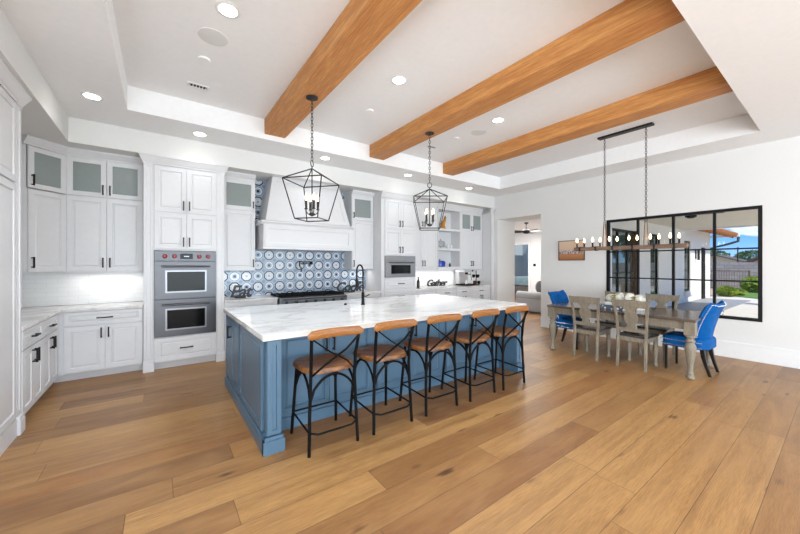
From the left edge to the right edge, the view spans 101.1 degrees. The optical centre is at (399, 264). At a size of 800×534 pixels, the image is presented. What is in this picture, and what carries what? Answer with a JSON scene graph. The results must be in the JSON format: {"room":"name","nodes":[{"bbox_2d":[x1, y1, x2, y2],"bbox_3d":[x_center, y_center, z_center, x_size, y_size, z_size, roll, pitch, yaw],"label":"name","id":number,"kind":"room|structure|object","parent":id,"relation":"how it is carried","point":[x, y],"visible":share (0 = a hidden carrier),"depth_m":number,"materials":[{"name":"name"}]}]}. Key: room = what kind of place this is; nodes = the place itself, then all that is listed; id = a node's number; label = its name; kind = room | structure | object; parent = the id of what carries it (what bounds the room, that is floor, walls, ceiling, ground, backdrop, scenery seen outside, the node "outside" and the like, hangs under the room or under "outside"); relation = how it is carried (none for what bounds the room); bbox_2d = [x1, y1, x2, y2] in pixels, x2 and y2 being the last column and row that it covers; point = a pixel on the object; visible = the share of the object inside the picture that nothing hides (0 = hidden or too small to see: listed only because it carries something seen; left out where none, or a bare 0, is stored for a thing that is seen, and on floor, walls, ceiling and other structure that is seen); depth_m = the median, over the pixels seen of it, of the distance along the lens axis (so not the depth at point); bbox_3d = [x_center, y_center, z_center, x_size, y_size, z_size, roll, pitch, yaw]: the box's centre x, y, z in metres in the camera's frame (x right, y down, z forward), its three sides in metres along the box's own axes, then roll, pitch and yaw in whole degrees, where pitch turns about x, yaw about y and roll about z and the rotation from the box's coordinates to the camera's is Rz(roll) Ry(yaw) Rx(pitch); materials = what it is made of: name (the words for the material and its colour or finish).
{"room":"kitchen","nodes":[
{"label":"kitchen","id":0,"kind":"room"},
{"bbox_2d":[21,286,423,307],"bbox_3d":[-1.478,-0.315,6.660,8.870,3.530,0.100,0,0,-36],"label":"wall","id":1,"kind":"structure","parent":0,"point":[421,286],"depth_m":4.59,"materials":[{"name":"paint"}]},
{"bbox_2d":[21,134,67,272],"bbox_3d":[-4.463,-0.692,3.994,0.681,1.573,0.665,0,0,-36],"label":"upper cabinet","id":2,"kind":"object","parent":1,"relation":"attached to","point":[43,162],"visible":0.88,"depth_m":3.93,"materials":[{"name":"white paint"}]},
{"bbox_2d":[21,272,142,306],"bbox_3d":[-4.366,0.323,4.484,1.420,0.445,0.008,0,0,-36],"label":"backsplash","id":3,"kind":"structure","parent":1,"relation":"attached to","point":[37,288],"depth_m":4.47,"materials":[{"name":"white tile"}]},
{"bbox_2d":[66,147,142,273],"bbox_3d":[-4.008,-0.679,4.502,0.795,1.598,0.382,0,0,-36],"label":"upper cabinet","id":4,"kind":"object","parent":1,"relation":"attached to","point":[104,191],"visible":0.98,"depth_m":4.37,"materials":[{"name":"white paint"}]},
{"bbox_2d":[224,171,255,270],"bbox_3d":[-2.699,-0.686,5.457,0.500,1.583,0.382,0,0,-36],"label":"upper cabinet","id":5,"kind":"object","parent":1,"relation":"attached to","point":[239,188],"visible":0.77,"depth_m":5.34,"materials":[{"name":"white paint"}]},
{"bbox_2d":[224,180,365,296],"bbox_3d":[-1.885,-0.468,6.296,2.815,2.025,0.008,0,0,-36],"label":"backsplash","id":6,"kind":"structure","parent":1,"relation":"attached to","point":[275,271],"depth_m":6.15,"materials":[{"name":"blue tile"}]},
{"bbox_2d":[255,177,353,251],"bbox_3d":[-1.723,-0.865,6.003,1.660,1.231,0.648,0,0,-36],"label":"range hood","id":7,"kind":"object","parent":1,"relation":"attached to","point":[276,228],"visible":0.93,"depth_m":5.73,"materials":[{"name":"white paint"}]},
{"bbox_2d":[299,261,312,271],"bbox_3d":[-1.784,0.043,6.283,0.072,0.195,0.315,0,0,35],"label":"pot filler","id":8,"kind":"object","parent":1,"relation":"attached to","point":[300,262],"visible":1,"depth_m":6.24,"materials":[{"name":"black metal"}]},
{"bbox_2d":[344,190,374,268],"bbox_3d":[-0.840,-0.686,6.816,0.505,1.583,0.382,0,0,-36],"label":"upper cabinet","id":9,"kind":"object","parent":1,"relation":"attached to","point":[358,205],"visible":0.97,"depth_m":6.69,"materials":[{"name":"white paint"}]},
{"bbox_2d":[416,199,437,269],"bbox_3d":[0.450,-0.669,7.758,0.890,1.618,0.382,0,0,-36],"label":"upper cabinet","id":10,"kind":"object","parent":1,"relation":"attached to","point":[426,241],"visible":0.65,"depth_m":7.69,"materials":[{"name":"white paint"}]},
{"bbox_2d":[416,270,472,286],"bbox_3d":[1.016,0.333,8.416,2.570,0.425,0.008,0,0,-36],"label":"backsplash","id":11,"kind":"structure","parent":1,"relation":"attached to","point":[424,276],"depth_m":8.36,"materials":[{"name":"white tile"}]},
{"bbox_2d":[437,203,461,269],"bbox_3d":[1.140,-0.669,8.250,0.795,1.618,0.402,0,0,-36],"label":"upper cabinet","id":12,"kind":"object","parent":1,"relation":"attached to","point":[451,235],"visible":0.73,"depth_m":8.42,"materials":[{"name":"white paint"}]},
{"bbox_2d":[461,206,483,269],"bbox_3d":[1.795,-0.669,8.740,0.830,1.618,0.382,0,0,-36],"label":"upper cabinet","id":13,"kind":"object","parent":1,"relation":"attached to","point":[471,218],"visible":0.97,"depth_m":8.61,"materials":[{"name":"white paint"}]},
{"bbox_2d":[0,7,493,209],"bbox_3d":[2.367,-1.780,1.481,8.770,0.600,12.800,0,0,-36],"label":"ceiling","id":14,"kind":"structure","parent":0,"point":[82,134],"depth_m":4.46,"materials":[{"name":"paint"}]},
{"bbox_2d":[0,294,799,533],"bbox_3d":[4.800,1.510,5.550,17.700,0.120,16.700,0,0,-36],"label":"floor","id":15,"kind":"structure","parent":0,"point":[584,445],"depth_m":2.48,"materials":[{"name":"brown wood"}]},
{"bbox_2d":[0,57,31,455],"bbox_3d":[-3.155,-0.014,2.193,0.672,2.928,1.365,0,0,-36],"label":"pantry cabinet","id":16,"kind":"object","parent":15,"relation":"on","point":[13,96],"visible":1,"depth_m":2.66,"materials":[{"name":"white paint"}]},
{"bbox_2d":[21,314,57,414],"bbox_3d":[-3.971,1.018,3.297,0.658,0.865,1.460,0,0,-36],"label":"base cabinet","id":17,"kind":"object","parent":15,"relation":"on","point":[39,342],"visible":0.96,"depth_m":3.25,"materials":[{"name":"white paint"}]},
{"bbox_2d":[21,301,142,330],"bbox_3d":[-3.802,0.567,3.703,1.408,0.034,1.915,0,0,-36],"label":"countertop","id":18,"kind":"structure","parent":17,"relation":"on","point":[30,316],"depth_m":4.06,"materials":[{"name":"white stone"}]},
{"bbox_2d":[54,308,142,382],"bbox_3d":[-3.967,1.018,4.391,0.865,0.865,0.608,0,0,-36],"label":"base cabinet","id":19,"kind":"object","parent":15,"relation":"on","point":[99,342],"visible":0.94,"depth_m":4.18,"materials":[{"name":"white paint"}]},
{"bbox_2d":[138,152,228,372],"bbox_3d":[-3.202,-0.014,4.904,1.075,2.928,0.682,0,0,-36],"label":"tall cabinet","id":20,"kind":"object","parent":15,"relation":"on","point":[183,199],"visible":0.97,"depth_m":4.63,"materials":[{"name":"white paint"}]},
{"bbox_2d":[154,250,215,337],"bbox_3d":[-3.171,0.407,4.862,0.734,1.187,0.648,0,0,-36],"label":"double wall oven","id":21,"kind":"object","parent":20,"relation":"in","point":[184,281],"visible":1,"depth_m":4.63,"materials":[{"name":"silver metal"}]},
{"bbox_2d":[224,300,276,357],"bbox_3d":[-2.506,1.018,5.434,0.785,0.865,0.648,0,0,-36],"label":"base cabinet","id":22,"kind":"object","parent":15,"relation":"on","point":[264,302],"visible":0.1,"depth_m":5.12,"materials":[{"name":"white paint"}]},
{"bbox_2d":[224,295,277,302],"bbox_3d":[-2.514,0.567,5.446,0.785,0.034,0.620,0,0,-36],"label":"countertop","id":23,"kind":"structure","parent":22,"relation":"on","point":[254,297],"depth_m":5.28,"materials":[{"name":"white stone"}]},
{"bbox_2d":[230,285,252,297],"bbox_3d":[-2.579,0.445,5.369,0.339,0.208,0.060,0,0,-28],"label":"word sign","id":24,"kind":"object","parent":23,"relation":"on","point":[235,286],"visible":1,"depth_m":5.35,"materials":[{"name":"metal"}]},
{"bbox_2d":[270,290,346,304],"bbox_3d":[-1.651,0.633,5.972,1.214,0.230,0.747,0,0,-36],"label":"gas rangetop","id":25,"kind":"object","parent":23,"relation":"on","point":[312,296],"visible":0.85,"depth_m":5.75,"materials":[{"name":"silver metal"}]},
{"bbox_2d":[290,326,363,457],"bbox_3d":[-0.619,0.974,2.737,0.464,0.955,0.527,0,0,-35],"label":"bar stool","id":26,"kind":"object","parent":15,"relation":"on","point":[331,363],"visible":1,"depth_m":2.64,"materials":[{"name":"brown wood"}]},
{"bbox_2d":[347,293,379,299],"bbox_3d":[-0.876,1.018,6.624,0.790,0.865,0.648,0,0,-36],"label":"base cabinet","id":27,"kind":"object","parent":15,"relation":"on","point":[377,295],"visible":0.04,"depth_m":6.38,"materials":[{"name":"white paint"}]},
{"bbox_2d":[344,290,380,294],"bbox_3d":[-0.885,0.567,6.636,0.790,0.034,0.620,0,0,-36],"label":"countertop","id":28,"kind":"structure","parent":27,"relation":"on","point":[358,292],"depth_m":6.44,"materials":[{"name":"white stone"}]},
{"bbox_2d":[337,282,361,291],"bbox_3d":[-0.990,0.451,6.553,0.553,0.197,0.060,0,0,-28],"label":"word sign","id":29,"kind":"object","parent":28,"relation":"on","point":[339,284],"visible":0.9,"depth_m":6.53,"materials":[{"name":"metal"}]},
{"bbox_2d":[225,310,524,456],"bbox_3d":[-0.223,1.016,4.197,3.388,0.868,1.840,0,0,-36],"label":"kitchen island","id":30,"kind":"object","parent":15,"relation":"on","point":[259,378],"visible":0.52,"depth_m":3.21,"materials":[{"name":"blue paint"}]},
{"bbox_2d":[223,294,526,341],"bbox_3d":[-0.210,0.558,4.222,3.398,0.046,1.885,0,0,-36],"label":"island countertop","id":31,"kind":"structure","parent":30,"relation":"on","point":[281,321],"depth_m":3.64,"materials":[{"name":"white stone"}]},
{"bbox_2d":[355,264,369,304],"bbox_3d":[-0.507,0.267,4.436,0.131,0.536,0.216,0,0,-36],"label":"kitchen faucet","id":32,"kind":"object","parent":31,"relation":"on","point":[356,279],"visible":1,"depth_m":4.34,"materials":[{"name":"black metal"}]},
{"bbox_2d":[349,319,417,434],"bbox_3d":[-0.164,0.974,3.063,0.464,0.955,0.527,0,0,-36],"label":"bar stool","id":33,"kind":"object","parent":15,"relation":"on","point":[384,353],"visible":0.92,"depth_m":2.96,"materials":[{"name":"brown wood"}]},
{"bbox_2d":[366,190,416,296],"bbox_3d":[-0.184,-0.014,7.109,0.890,2.928,0.682,0,0,-36],"label":"tall cabinet","id":34,"kind":"object","parent":15,"relation":"on","point":[394,215],"visible":0.66,"depth_m":6.82,"materials":[{"name":"white paint"}]},
{"bbox_2d":[384,256,414,277],"bbox_3d":[-0.117,0.050,7.069,0.770,0.446,0.586,0,0,-36],"label":"microwave","id":35,"kind":"object","parent":34,"relation":"in","point":[394,266],"visible":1,"depth_m":6.85,"materials":[{"name":"metal"}]},
{"bbox_2d":[416,290,436,294],"bbox_3d":[0.422,1.018,7.573,0.625,0.865,0.648,0,0,-36],"label":"base cabinet","id":36,"kind":"object","parent":15,"relation":"on","point":[425,291],"visible":0.1,"depth_m":7.36,"materials":[{"name":"white paint"}]},
{"bbox_2d":[416,285,490,290],"bbox_3d":[1.180,0.567,8.144,2.525,0.034,0.620,0,0,-36],"label":"countertop","id":37,"kind":"structure","parent":36,"relation":"on","point":[448,286],"depth_m":7.79,"materials":[{"name":"white stone"}]},
{"bbox_2d":[424,279,447,286],"bbox_3d":[0.886,0.458,7.992,0.696,0.183,0.060,0,0,-31],"label":"word sign","id":38,"kind":"object","parent":37,"relation":"on","point":[436,283],"visible":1,"depth_m":7.98,"materials":[{"name":"metal"}]},
{"bbox_2d":[455,269,474,285],"bbox_3d":[1.704,0.339,8.551,0.360,0.420,0.421,0,0,-36],"label":"espresso machine","id":39,"kind":"object","parent":37,"relation":"on","point":[461,276],"visible":0.92,"depth_m":8.53,"materials":[{"name":"metal"}]},
{"bbox_2d":[455,283,474,285],"bbox_3d":[1.692,0.526,8.567,0.340,0.045,0.360,0,0,-36],"label":"drip tray","id":40,"kind":"object","parent":39,"relation":"on","point":[461,284],"depth_m":8.46,"materials":[{"name":"black metal"}]},
{"bbox_2d":[472,271,479,284],"bbox_3d":[2.045,0.364,8.801,0.242,0.370,0.198,0,0,-36],"label":"carousel","id":41,"kind":"object","parent":37,"relation":"on","point":[476,282],"visible":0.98,"depth_m":8.76,"materials":[{"name":"black metal"}]},
{"bbox_2d":[399,313,461,416],"bbox_3d":[0.313,0.974,3.405,0.464,0.955,0.527,0,0,-35],"label":"bar stool","id":42,"kind":"object","parent":15,"relation":"on","point":[427,344],"visible":0.98,"depth_m":3.30,"materials":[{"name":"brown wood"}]},
{"bbox_2d":[437,289,455,295],"bbox_3d":[0.932,1.018,7.946,0.630,0.865,0.648,0,0,-36],"label":"base cabinet","id":43,"kind":"object","parent":15,"relation":"on","point":[452,292],"visible":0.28,"depth_m":7.73,"materials":[{"name":"white paint"}]},
{"bbox_2d":[456,288,470,297],"bbox_3d":[1.397,1.018,8.285,0.510,0.865,0.648,0,0,-36],"label":"base cabinet","id":44,"kind":"object","parent":15,"relation":"on","point":[462,292],"visible":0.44,"depth_m":8.04,"materials":[{"name":"white paint"}]},
{"bbox_2d":[441,309,499,401],"bbox_3d":[0.797,0.974,3.741,0.464,0.955,0.527,0,0,-37],"label":"bar stool","id":45,"kind":"object","parent":15,"relation":"on","point":[468,338],"visible":0.89,"depth_m":3.65,"materials":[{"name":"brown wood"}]},
{"bbox_2d":[470,287,489,299],"bbox_3d":[1.907,1.018,8.658,0.745,0.865,0.648,0,0,-36],"label":"base cabinet","id":46,"kind":"object","parent":15,"relation":"on","point":[476,292],"visible":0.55,"depth_m":8.42,"materials":[{"name":"white paint"}]},
{"bbox_2d":[473,207,495,299],"bbox_3d":[2.256,-0.014,8.893,0.195,2.928,0.680,0,0,-36],"label":"pilaster","id":47,"kind":"object","parent":15,"relation":"on","point":[486,273],"visible":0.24,"depth_m":8.71,"materials":[{"name":"white paint"}]},
{"bbox_2d":[474,305,528,390],"bbox_3d":[1.250,0.974,4.053,0.464,0.955,0.527,0,0,-36],"label":"bar stool","id":48,"kind":"object","parent":15,"relation":"on","point":[499,331],"visible":0.8,"depth_m":3.96,"materials":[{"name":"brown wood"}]},
{"bbox_2d":[515,276,527,293],"bbox_3d":[6.159,1.000,14.624,1.900,0.900,1.950,0,0,-36],"label":"bed","id":49,"kind":"object","parent":15,"relation":"on","point":[521,282],"visible":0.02,"depth_m":14.29,"materials":[{"name":"fabric"}]},
{"bbox_2d":[515,276,527,285],"bbox_3d":[6.248,0.740,14.503,1.900,0.380,1.650,0,0,-36],"label":"quilt","id":50,"kind":"object","parent":49,"relation":"on","point":[519,280],"depth_m":14.28,"materials":[{"name":"blue fabric"}]},
{"bbox_2d":[516,291,540,312],"bbox_3d":[4.610,1.137,10.303,1.850,0.625,0.980,0,0,-36],"label":"sofa","id":51,"kind":"object","parent":15,"relation":"on","point":[532,299],"visible":0.2,"depth_m":9.76,"materials":[{"name":"grey fabric"}]},
{"bbox_2d":[535,281,540,291],"bbox_3d":[4.236,0.690,9.968,0.380,0.380,0.190,0,0,-36],"label":"round pillow","id":52,"kind":"object","parent":51,"relation":"on","point":[538,284],"visible":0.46,"depth_m":9.86,"materials":[{"name":"grey fabric"}]},
{"bbox_2d":[547,290,591,349],"bbox_3d":[3.026,0.968,5.910,0.540,0.965,0.609,0,0,-36],"label":"velvet chair","id":53,"kind":"object","parent":15,"relation":"on","point":[562,321],"visible":0.52,"depth_m":5.90,"materials":[{"name":"blue fabric"}]},
{"bbox_2d":[568,295,611,360],"bbox_3d":[3.010,0.972,5.184,0.513,0.956,0.457,0,0,-36],"label":"dining chair","id":54,"kind":"object","parent":15,"relation":"on","point":[586,327],"visible":1,"depth_m":5.09,"materials":[{"name":"grey wood"}]},
{"bbox_2d":[595,291,633,350],"bbox_3d":[3.750,0.972,5.786,0.513,0.956,0.457,0,0,-36],"label":"dining chair","id":55,"kind":"object","parent":15,"relation":"on","point":[608,323],"visible":0.26,"depth_m":5.69,"materials":[{"name":"grey wood"}]},
{"bbox_2d":[547,302,712,379],"bbox_3d":[3.491,1.070,5.138,1.030,0.760,1.930,0,0,-36],"label":"dining table","id":56,"kind":"object","parent":15,"relation":"on","point":[686,320],"visible":0.72,"depth_m":4.61,"materials":[{"name":"grey wood"}]},
{"bbox_2d":[600,304,635,310],"bbox_3d":[3.299,0.661,5.011,0.100,0.055,0.480,0,0,-36],"label":"tray","id":57,"kind":"object","parent":56,"relation":"on","point":[604,306],"visible":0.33,"depth_m":5.05,"materials":[{"name":"grey"}]},
{"bbox_2d":[605,292,645,310],"bbox_3d":[3.497,0.570,5.134,0.239,0.238,0.552,0,0,-36],"label":"flower box","id":58,"kind":"object","parent":56,"relation":"on","point":[621,296],"visible":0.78,"depth_m":5.10,"materials":[{"name":"white ceramic"}]},
{"bbox_2d":[611,299,658,371],"bbox_3d":[3.370,0.972,4.691,0.513,0.956,0.457,0,0,-36],"label":"dining chair","id":59,"kind":"object","parent":15,"relation":"on","point":[630,333],"visible":1,"depth_m":4.59,"materials":[{"name":"grey wood"}]},
{"bbox_2d":[637,293,679,358],"bbox_3d":[4.122,0.972,5.278,0.513,0.956,0.457,0,0,-36],"label":"dining chair","id":60,"kind":"object","parent":15,"relation":"on","point":[661,299],"visible":0.54,"depth_m":5.26,"materials":[{"name":"grey wood"}]},
{"bbox_2d":[660,300,725,377],"bbox_3d":[4.011,0.968,4.493,0.540,0.965,0.609,0,0,-34],"label":"velvet chair","id":61,"kind":"object","parent":15,"relation":"on","point":[705,340],"visible":0.88,"depth_m":4.28,"materials":[{"name":"blue fabric"}]},
{"bbox_2d":[0,0,799,196],"bbox_3d":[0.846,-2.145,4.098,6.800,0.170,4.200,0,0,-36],"label":"ceiling","id":62,"kind":"structure","parent":0,"point":[443,49],"depth_m":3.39,"materials":[{"name":"paint"}]},
{"bbox_2d":[80,91,103,100],"bbox_3d":[-3.259,-1.777,3.482,0.190,0.006,0.190,0,0,-36],"label":"recessed light","id":63,"kind":"object","parent":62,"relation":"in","point":[89,95],"visible":1,"depth_m":3.48,"materials":[{"name":"white paint"}]},
{"bbox_2d":[186,81,209,90],"bbox_3d":[-2.335,-2.056,3.804,0.220,0.008,0.110,0,0,-36],"label":"ceiling vent","id":64,"kind":"object","parent":62,"relation":"in","point":[190,84],"visible":1,"depth_m":3.80,"materials":[{"name":"white paint"}]},
{"bbox_2d":[192,131,207,136],"bbox_3d":[-2.735,-1.777,4.498,0.190,0.006,0.190,0,0,-36],"label":"recessed light","id":65,"kind":"object","parent":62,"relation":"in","point":[197,133],"visible":1,"depth_m":4.50,"materials":[{"name":"white paint"}]},
{"bbox_2d":[198,56,209,63],"bbox_3d":[-1.968,-2.052,3.303,0.110,0.016,0.110,0,0,-36],"label":"smoke detector","id":66,"kind":"object","parent":62,"relation":"attached to","point":[203,59],"visible":1,"depth_m":3.29,"materials":[{"name":"paint"}]},
{"bbox_2d":[198,28,227,45],"bbox_3d":[-1.695,-2.057,2.983,0.240,0.006,0.240,0,0,-36],"label":"ceiling speaker","id":67,"kind":"object","parent":62,"relation":"attached to","point":[211,36],"visible":1,"depth_m":2.97},
{"bbox_2d":[215,1,240,18],"bbox_3d":[-1.394,-2.057,2.666,0.190,0.006,0.190,0,0,-36],"label":"recessed light","id":68,"kind":"object","parent":62,"relation":"in","point":[226,9],"visible":1,"depth_m":2.65,"materials":[{"name":"white paint"}]},
{"bbox_2d":[264,0,421,137],"bbox_3d":[-0.572,-1.954,3.062,0.290,0.209,4.196,0,0,-36],"label":"ceiling beam","id":69,"kind":"structure","parent":62,"relation":"attached to","point":[362,25],"depth_m":2.97,"materials":[{"name":"orange wood"}]},
{"bbox_2d":[282,95,339,221],"bbox_3d":[-0.975,-1.169,3.647,0.463,1.362,0.463,0,0,13],"label":"lantern pendant","id":70,"kind":"object","parent":69,"relation":"hanging from","point":[311,98],"visible":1,"depth_m":3.63,"materials":[{"name":"brown metal"}]},
{"bbox_2d":[390,75,406,84],"bbox_3d":[-0.012,-2.057,3.679,0.190,0.006,0.190,0,0,-36],"label":"recessed light","id":71,"kind":"object","parent":62,"relation":"in","point":[398,79],"visible":1,"depth_m":3.67,"materials":[{"name":"white paint"}]},
{"bbox_2d":[471,129,486,134],"bbox_3d":[1.229,-2.057,5.133,0.240,0.006,0.240,0,0,-36],"label":"ceiling speaker","id":72,"kind":"object","parent":62,"relation":"attached to","point":[477,131],"visible":1,"depth_m":5.13},
{"bbox_2d":[491,117,504,122],"bbox_3d":[1.400,-2.057,4.700,0.190,0.006,0.190,0,0,-36],"label":"recessed light","id":73,"kind":"object","parent":62,"relation":"in","point":[497,119],"visible":1,"depth_m":4.69,"materials":[{"name":"white paint"}]},
{"bbox_2d":[369,0,684,159],"bbox_3d":[0.825,-1.954,4.083,0.290,0.209,4.196,0,0,-36],"label":"ceiling beam","id":74,"kind":"structure","parent":62,"relation":"attached to","point":[627,23],"depth_m":3.14,"materials":[{"name":"orange wood"}]},
{"bbox_2d":[413,131,447,230],"bbox_3d":[0.418,-1.169,4.640,0.463,1.362,0.463,0,0,2],"label":"lantern pendant","id":75,"kind":"object","parent":74,"relation":"hanging from","point":[429,133],"visible":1,"depth_m":4.63,"materials":[{"name":"brown metal"}]},
{"bbox_2d":[443,66,732,175],"bbox_3d":[2.230,-1.954,5.109,0.290,0.209,4.196,0,0,-36],"label":"ceiling beam","id":76,"kind":"structure","parent":62,"relation":"attached to","point":[709,83],"depth_m":4.29,"materials":[{"name":"orange wood"}]},
{"bbox_2d":[574,122,687,250],"bbox_3d":[3.468,-1.139,5.085,0.130,1.839,1.510,0,0,-36],"label":"linear chandelier","id":77,"kind":"object","parent":62,"relation":"hanging from","point":[670,245],"visible":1,"depth_m":4.98,"materials":[{"name":"brown metal"}]},
{"bbox_2d":[515,245,527,276],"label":"window","id":78,"kind":"structure","parent":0,"point":[521,251],"depth_m":16.69,"materials":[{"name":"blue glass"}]},
{"bbox_2d":[503,216,540,301],"bbox_3d":[3.141,-0.050,8.703,0.500,3.000,2.550,0,0,-36],"label":"wall","id":79,"kind":"structure","parent":0,"point":[508,225],"depth_m":8.92,"materials":[{"name":"paint"}]},
{"bbox_2d":[515,230,540,291],"bbox_3d":[5.881,0.050,12.377,0.100,2.800,4.950,0,0,-36],"label":"wall","id":80,"kind":"structure","parent":0,"point":[535,238],"depth_m":13.04,"materials":[{"name":"paint"}]},
{"bbox_2d":[515,242,530,291],"bbox_3d":[4.903,0.275,13.614,0.020,2.350,1.100,0,0,-36],"label":"trim","id":81,"kind":"structure","parent":80,"relation":"attached to","point":[517,243],"depth_m":13.20,"materials":[{"name":"white paint"}]},
{"bbox_2d":[515,219,540,230],"bbox_3d":[5.808,-1.400,12.324,8.080,0.100,5.150,0,0,-36],"label":"ceiling","id":82,"kind":"structure","parent":0,"point":[536,223],"depth_m":11.48,"materials":[{"name":"paint"}]},
{"bbox_2d":[515,222,540,233],"bbox_3d":[4.063,-1.169,10.704,1.298,0.359,1.266,0,0,-36],"label":"ceiling fan","id":83,"kind":"object","parent":82,"relation":"hanging from","point":[525,231],"visible":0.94,"depth_m":10.59,"materials":[{"name":"black metal"}]},
{"bbox_2d":[482,136,799,350],"bbox_3d":[5.964,-0.315,4.202,0.250,3.530,13.150,0,0,-36],"label":"wall","id":84,"kind":"structure","parent":0,"point":[767,174],"depth_m":5.54,"materials":[{"name":"paint"}]},
{"bbox_2d":[558,240,584,260],"bbox_3d":[3.688,-0.295,7.084,0.024,0.430,0.554,0,0,-36],"label":"framed picture","id":85,"kind":"object","parent":84,"relation":"attached to","point":[566,252],"visible":0.79,"depth_m":7.11},
{"bbox_2d":[541,316,799,368],"bbox_3d":[6.476,1.325,3.276,0.018,0.250,10.850,0,0,-36],"label":"baseboard","id":86,"kind":"structure","parent":84,"relation":"attached to","point":[750,352],"depth_m":4.93,"materials":[{"name":"white paint"}]},
{"bbox_2d":[606,205,762,321],"bbox_3d":[4.742,-0.007,5.705,0.072,1.725,2.092,0,0,-36],"label":"window","id":87,"kind":"structure","parent":84,"relation":"in","point":[759,207],"depth_m":5.30,"materials":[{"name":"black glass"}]},
{"bbox_2d":[612,220,709,307],"bbox_3d":[8.817,-0.150,11.172,12.580,3.400,0.200,0,0,-36],"label":"wall","id":88,"kind":"structure","parent":0,"point":[697,239],"depth_m":11.60,"materials":[{"name":"white paint"}]},
{"bbox_2d":[612,228,635,294],"bbox_3d":[5.978,0.240,9.024,2.500,2.420,0.120,0,0,-36],"label":"door","id":89,"kind":"structure","parent":88,"relation":"in","point":[623,263],"depth_m":9.29,"materials":[{"name":"brown wood"}]},
{"bbox_2d":[649,234,656,300],"bbox_3d":[8.199,0.090,10.603,0.990,2.120,0.170,0,0,-36],"label":"window","id":90,"kind":"structure","parent":88,"relation":"in","point":[653,255],"depth_m":10.70,"materials":[{"name":"clear glass"}]},
{"bbox_2d":[683,241,693,294],"bbox_3d":[11.126,0.135,12.741,1.040,2.070,0.170,0,0,-36],"label":"window","id":91,"kind":"structure","parent":88,"relation":"in","point":[686,253],"depth_m":12.86,"materials":[{"name":"clear glass"}]},
{"bbox_2d":[701,248,704,298],"bbox_3d":[12.903,0.385,13.996,0.350,2.170,0.059,0,0,-36],"label":"door frame post","id":92,"kind":"object","parent":88,"relation":"attached to","point":[702,251],"visible":0.93,"depth_m":13.90,"materials":[{"name":"black metal"}]},
{"bbox_2d":[697,229,739,248],"bbox_3d":[12.445,-0.532,14.708,5.450,3.964,3.130,0,0,-36],"label":"tiled eave","id":93,"kind":"object","parent":88,"relation":"attached to","point":[723,233],"visible":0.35,"depth_m":14.31,"materials":[{"name":"brown tile"}]},
{"bbox_2d":[682,224,757,230],"bbox_3d":[11.574,-1.425,11.069,0.150,0.350,3.220,0,0,-36],"label":"trim","id":94,"kind":"structure","parent":88,"relation":"attached to","point":[757,224],"depth_m":11.49,"materials":[{"name":"white paint"}]},
{"bbox_2d":[640,209,757,228],"bbox_3d":[8.130,-1.425,8.553,8.380,0.250,3.220,0,0,-36],"label":"ceiling","id":95,"kind":"structure","parent":0,"point":[744,217],"depth_m":9.79,"materials":[{"name":"beige paint"}]},
{"bbox_2d":[676,212,723,218],"bbox_3d":[6.376,-1.149,7.093,0.967,0.299,0.880,0,0,-36],"label":"fan","id":96,"kind":"object","parent":95,"relation":"hanging from","point":[688,216],"visible":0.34,"depth_m":7.13,"materials":[{"name":"black metal"}]},
{"bbox_2d":[667,295,757,317],"bbox_3d":[15.128,1.504,5.924,16.580,0.092,15.720,0,0,-36],"label":"floor","id":97,"kind":"structure","parent":0,"point":[749,309],"depth_m":11.62,"materials":[{"name":"stone"}]},
{"label":"outside","id":98,"kind":"structure","parent":0,"visible":0},
{"bbox_2d":[710,250,730,255],"bbox_3d":[67.763,-0.947,71.751,6.985,4.917,7.023,0,0,-36],"label":"tree","id":99,"kind":"object","parent":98,"point":[718,252],"visible":0.16,"depth_m":69.76,"materials":[{"name":"green plant"}]},
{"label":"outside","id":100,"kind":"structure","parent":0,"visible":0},
{"bbox_2d":[733,249,757,259],"bbox_3d":[68.597,-0.709,63.794,6.049,4.440,6.282,0,0,-36],"label":"tree","id":101,"kind":"object","parent":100,"point":[749,254],"visible":0.25,"depth_m":63.51,"materials":[{"name":"green plant"}]},
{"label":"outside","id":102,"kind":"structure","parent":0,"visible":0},
{"bbox_2d":[710,254,745,261],"bbox_3d":[55.827,-0.095,57.503,8.800,3.150,8.000,0,0,-36],"label":"house","id":103,"kind":"structure","parent":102,"point":[719,258],"depth_m":54.49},
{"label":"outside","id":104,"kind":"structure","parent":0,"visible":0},
{"bbox_3d":[39.286,1.535,22.508,50.000,0.110,70.000,0,0,-36],"label":"ground","id":105,"kind":"structure","parent":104,"visible":0},
{"bbox_2d":[710,270,749,288],"bbox_3d":[17.987,0.905,18.776,0.070,1.150,2.770,0,0,-36],"label":"iron fence","id":106,"kind":"object","parent":105,"relation":"on","point":[710,270],"visible":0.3,"depth_m":18.42,"materials":[{"name":"black metal"}]},
{"bbox_2d":[710,262,757,288],"bbox_3d":[21.313,0.685,16.808,0.250,1.590,30.000,0,0,-36],"label":"wall","id":107,"kind":"structure","parent":105,"relation":"on","point":[738,267],"depth_m":19.17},
{"bbox_2d":[733,292,757,298],"bbox_3d":[16.688,1.455,15.406,6.226,0.030,2.456,0,0,-43],"label":"lawn","id":108,"kind":"structure","parent":105,"relation":"on","point":[754,295],"depth_m":15.13,"materials":[{"name":"green plant"}]},
{"bbox_2d":[716,285,738,296],"bbox_3d":[14.897,1.226,15.031,0.879,0.542,0.861,0,0,-36],"label":"shrub","id":109,"kind":"object","parent":108,"relation":"on","point":[723,290],"visible":0.98,"depth_m":14.84,"materials":[{"name":"green plant"}]},
{"bbox_2d":[739,276,757,292],"bbox_3d":[18.149,1.042,16.847,1.116,0.914,1.130,0,0,-36],"label":"shrub","id":110,"kind":"object","parent":108,"relation":"on","point":[748,286],"visible":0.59,"depth_m":16.73,"materials":[{"name":"green plant"}]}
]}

